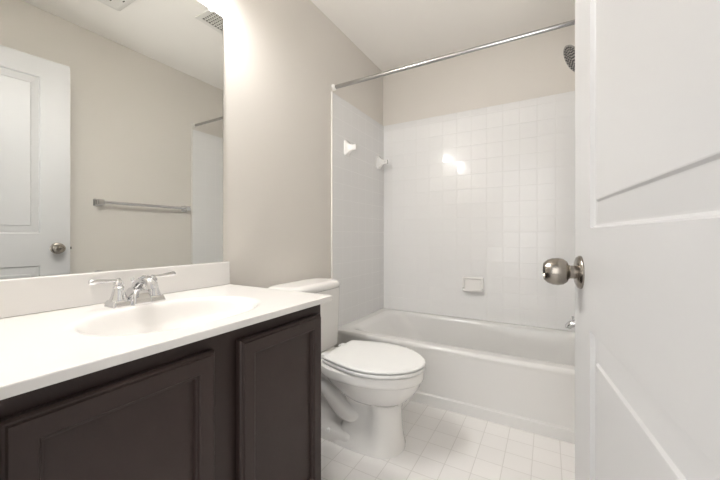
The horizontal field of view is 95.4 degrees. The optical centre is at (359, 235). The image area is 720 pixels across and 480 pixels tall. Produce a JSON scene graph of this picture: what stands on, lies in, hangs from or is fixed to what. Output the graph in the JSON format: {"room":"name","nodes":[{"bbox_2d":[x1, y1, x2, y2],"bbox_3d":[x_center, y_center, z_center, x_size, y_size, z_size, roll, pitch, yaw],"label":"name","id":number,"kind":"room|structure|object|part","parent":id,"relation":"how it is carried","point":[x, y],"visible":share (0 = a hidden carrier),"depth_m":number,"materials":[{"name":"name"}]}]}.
{"room":"bathroom","nodes":[
{"label":"bathroom","id":0,"kind":"room"},
{"bbox_2d":[0,0,383,346],"bbox_3d":[-0.453,-0.231,1.802,0.110,2.384,2.674,0,0,30],"label":"wall","id":1,"kind":"structure","parent":0,"point":[296,207],"depth_m":1.90,"materials":[{"name":"beige paint"}]},
{"bbox_2d":[0,0,222,278],"bbox_3d":[-0.802,-0.431,1.094,0.011,1.089,0.799,0,0,30],"label":"wall mirror","id":2,"kind":"object","parent":1,"relation":"attached to","point":[111,111],"visible":1,"depth_m":1.06,"materials":[{"name":"silver mirror"}]},
{"bbox_2d":[0,262,229,318],"bbox_3d":[-0.796,0.164,1.095,0.020,0.100,0.845,0,0,30],"label":"backsplash","id":3,"kind":"structure","parent":1,"relation":"attached to","point":[28,295],"depth_m":1.00,"materials":[{"name":"stone"}]},
{"bbox_2d":[344,140,356,156],"bbox_3d":[-0.059,-0.619,2.296,0.084,0.108,0.067,0,0,30],"label":"post","id":4,"kind":"object","parent":1,"relation":"attached to","point":[348,148],"visible":1,"depth_m":2.29,"materials":[{"name":"white ceramic"}]},
{"bbox_2d":[377,156,387,169],"bbox_3d":[0.192,-0.615,2.732,0.084,0.108,0.067,0,0,30],"label":"post","id":5,"kind":"object","parent":1,"relation":"attached to","point":[380,162],"visible":1,"depth_m":2.72,"materials":[{"name":"white ceramic"}]},
{"bbox_2d":[332,19,574,90],"bbox_3d":[0.483,-0.991,1.811,1.524,0.042,0.042,0,0,30],"label":"shower curtain rod","id":6,"kind":"object","parent":1,"relation":"attached to","point":[571,22],"visible":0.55,"depth_m":1.78,"materials":[{"name":"silver metal"}]},
{"bbox_2d":[311,0,574,71],"bbox_3d":[0.247,-1.462,1.400,1.724,0.080,2.674,0,0,30],"label":"ceiling","id":7,"kind":"structure","parent":0,"point":[392,34],"depth_m":2.19,"materials":[{"name":"paint"}]},
{"bbox_2d":[321,400,574,479],"bbox_3d":[-0.152,1.002,0.706,1.724,0.080,4.274,0,0,30],"label":"floor","id":8,"kind":"structure","parent":0,"point":[441,444],"depth_m":1.44,"materials":[{"name":"white tile"}]},
{"bbox_2d":[0,305,320,479],"bbox_3d":[-0.565,0.598,0.951,0.564,0.726,0.818,0,0,30],"label":"vanity cabinet","id":9,"kind":"object","parent":8,"relation":"on","point":[244,403],"visible":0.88,"depth_m":0.73,"materials":[{"name":"brown wood"}]},
{"bbox_3d":[-0.438,0.568,0.630,0.024,0.592,0.356,0,0,30],"label":"door","id":10,"kind":"part","parent":9,"relation":"part of","materials":[{"name":"brown wood"}]},
{"bbox_3d":[-0.443,0.568,0.632,0.006,0.489,0.253,0,0,30],"label":"door panel","id":11,"kind":"part","parent":9,"relation":"part of","materials":[{"name":"brown wood"}]},
{"bbox_2d":[0,262,332,399],"bbox_3d":[-0.557,0.227,0.959,0.570,0.225,0.848,0,0,30],"label":"countertop","id":12,"kind":"structure","parent":9,"relation":"on","point":[54,329],"depth_m":0.90,"materials":[{"name":"stone"}]},
{"bbox_2d":[88,271,175,308],"bbox_3d":[-0.684,0.169,1.030,0.135,0.092,0.256,0,0,30],"label":"faucet","id":13,"kind":"object","parent":12,"relation":"on","point":[136,294],"visible":1,"depth_m":1.01,"materials":[{"name":"silver metal"}]},
{"bbox_3d":[-0.755,0.133,0.969,0.016,0.016,0.078,0,0,24],"label":"lever","id":14,"kind":"part","parent":13,"relation":"part of","materials":[{"name":"silver metal"}]},
{"bbox_3d":[-0.740,0.163,1.004,0.049,0.068,0.049,0,0,30],"label":"handle","id":15,"kind":"part","parent":13,"relation":"part of","materials":[{"name":"silver metal"}]},
{"bbox_3d":[-0.715,0.205,1.047,0.064,0.019,0.154,0,0,30],"label":"plate","id":16,"kind":"part","parent":13,"relation":"part of","materials":[{"name":"silver metal"}]},
{"bbox_3d":[-0.683,0.168,1.029,0.133,0.091,0.054,0,0,30],"label":"spout","id":17,"kind":"part","parent":13,"relation":"part of","materials":[{"name":"silver metal"}]},
{"bbox_3d":[-0.690,0.163,1.091,0.049,0.068,0.049,0,0,30],"label":"handle","id":18,"kind":"part","parent":13,"relation":"part of","materials":[{"name":"silver metal"}]},
{"bbox_3d":[-0.673,0.133,1.126,0.017,0.016,0.078,0,0,30],"label":"lever","id":19,"kind":"part","parent":13,"relation":"part of","materials":[{"name":"silver metal"}]},
{"bbox_3d":[-0.227,0.568,0.998,0.024,0.592,0.345,0,0,30],"label":"door","id":20,"kind":"part","parent":9,"relation":"part of","materials":[{"name":"brown wood"}]},
{"bbox_3d":[-0.232,0.568,1.001,0.006,0.489,0.242,0,0,30],"label":"door panel","id":21,"kind":"part","parent":9,"relation":"part of","materials":[{"name":"brown wood"}]},
{"bbox_2d":[268,278,425,458],"bbox_3d":[-0.056,0.605,1.615,0.775,0.714,0.462,0,0,30],"label":"toilet","id":22,"kind":"object","parent":8,"relation":"on","point":[365,385],"visible":0.71,"depth_m":1.47,"materials":[{"name":"white ceramic"}]},
{"bbox_3d":[-0.291,0.269,1.749,0.217,0.044,0.462,0,0,30],"label":"tank lid","id":23,"kind":"part","parent":22,"relation":"part of","materials":[{"name":"white ceramic"}]},
{"bbox_3d":[-0.291,0.453,1.749,0.188,0.324,0.420,0,0,30],"label":"tank","id":24,"kind":"part","parent":22,"relation":"part of","materials":[{"name":"white ceramic"}]},
{"bbox_3d":[0.083,0.583,1.534,0.453,0.018,0.372,0,0,30],"label":"seat","id":25,"kind":"part","parent":22,"relation":"part of","materials":[{"name":"white plastic"}]},
{"bbox_3d":[0.083,0.562,1.534,0.453,0.018,0.372,0,0,30],"label":"lid","id":26,"kind":"part","parent":22,"relation":"part of","materials":[{"name":"white plastic"}]},
{"bbox_2d":[334,308,574,443],"bbox_3d":[0.669,0.792,2.136,1.520,0.338,0.758,0,0,30],"label":"bathtub","id":27,"kind":"object","parent":8,"relation":"on","point":[522,377],"visible":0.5,"depth_m":1.81,"materials":[{"name":"white ceramic"}]},
{"bbox_2d":[383,25,574,330],"bbox_3d":[0.885,-0.231,2.512,1.524,2.384,0.109,0,0,30],"label":"wall","id":28,"kind":"structure","parent":0,"point":[479,146],"depth_m":2.43,"materials":[{"name":"white tile"}]},
{"bbox_2d":[462,276,483,291],"bbox_3d":[0.837,0.363,2.444,0.156,0.108,0.058,0,0,30],"label":"soap dish","id":29,"kind":"object","parent":28,"relation":"attached to","point":[469,284],"visible":1,"depth_m":2.46,"materials":[{"name":"white ceramic"}]},
{"bbox_2d":[462,287,482,291],"bbox_3d":[0.835,0.404,2.442,0.148,0.024,0.052,0,0,30],"label":"tray","id":30,"kind":"object","parent":29,"relation":"on","point":[468,289],"depth_m":2.44,"materials":[{"name":"white ceramic"}]},
{"bbox_3d":[-0.390,-0.230,0.291,1.524,2.384,0.115,0,0,30],"label":"wall","id":31,"kind":"structure","parent":0,"visible":0},
{"bbox_2d":[543,0,719,479],"bbox_3d":[0.340,-0.041,0.371,0.170,1.980,0.754,0,0,23],"label":"door","id":32,"kind":"structure","parent":31,"relation":"in","point":[645,270],"depth_m":0.36,"materials":[{"name":"white paint"}]},
{"bbox_3d":[0.414,0.073,0.676,0.062,0.056,0.056,0,0,23],"label":"knob","id":33,"kind":"part","parent":32,"relation":"part of","materials":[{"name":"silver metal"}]},
{"bbox_3d":[0.340,-0.466,0.372,0.035,0.905,0.467,0,0,23],"label":"panel","id":34,"kind":"part","parent":32,"relation":"part of","materials":[{"name":"white paint"}]},
{"bbox_3d":[0.340,0.464,0.372,0.035,0.585,0.467,0,0,23],"label":"panel","id":35,"kind":"part","parent":32,"relation":"part of","materials":[{"name":"white paint"}]},
{"bbox_3d":[0.946,-0.230,0.998,0.111,2.384,2.674,0,0,30],"label":"wall","id":36,"kind":"structure","parent":0,"visible":0},
{"bbox_2d":[563,44,574,71],"bbox_3d":[1.239,-0.994,1.803,0.204,0.159,0.167,0,0,30],"label":"shower","id":37,"kind":"object","parent":36,"relation":"attached to","point":[569,50],"visible":0.55,"depth_m":1.84,"materials":[{"name":"silver metal"}]},
{"bbox_2d":[565,316,574,328],"bbox_3d":[1.243,0.487,1.812,0.187,0.073,0.052,0,0,30],"label":"tub spout","id":38,"kind":"object","parent":36,"relation":"attached to","point":[570,324],"visible":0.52,"depth_m":1.83,"materials":[{"name":"silver metal"}]},
{"bbox_3d":[1.243,0.492,1.812,0.187,0.063,0.052,0,0,30],"label":"spout","id":39,"kind":"part","parent":38,"relation":"part of","materials":[{"name":"silver metal"}]}
]}

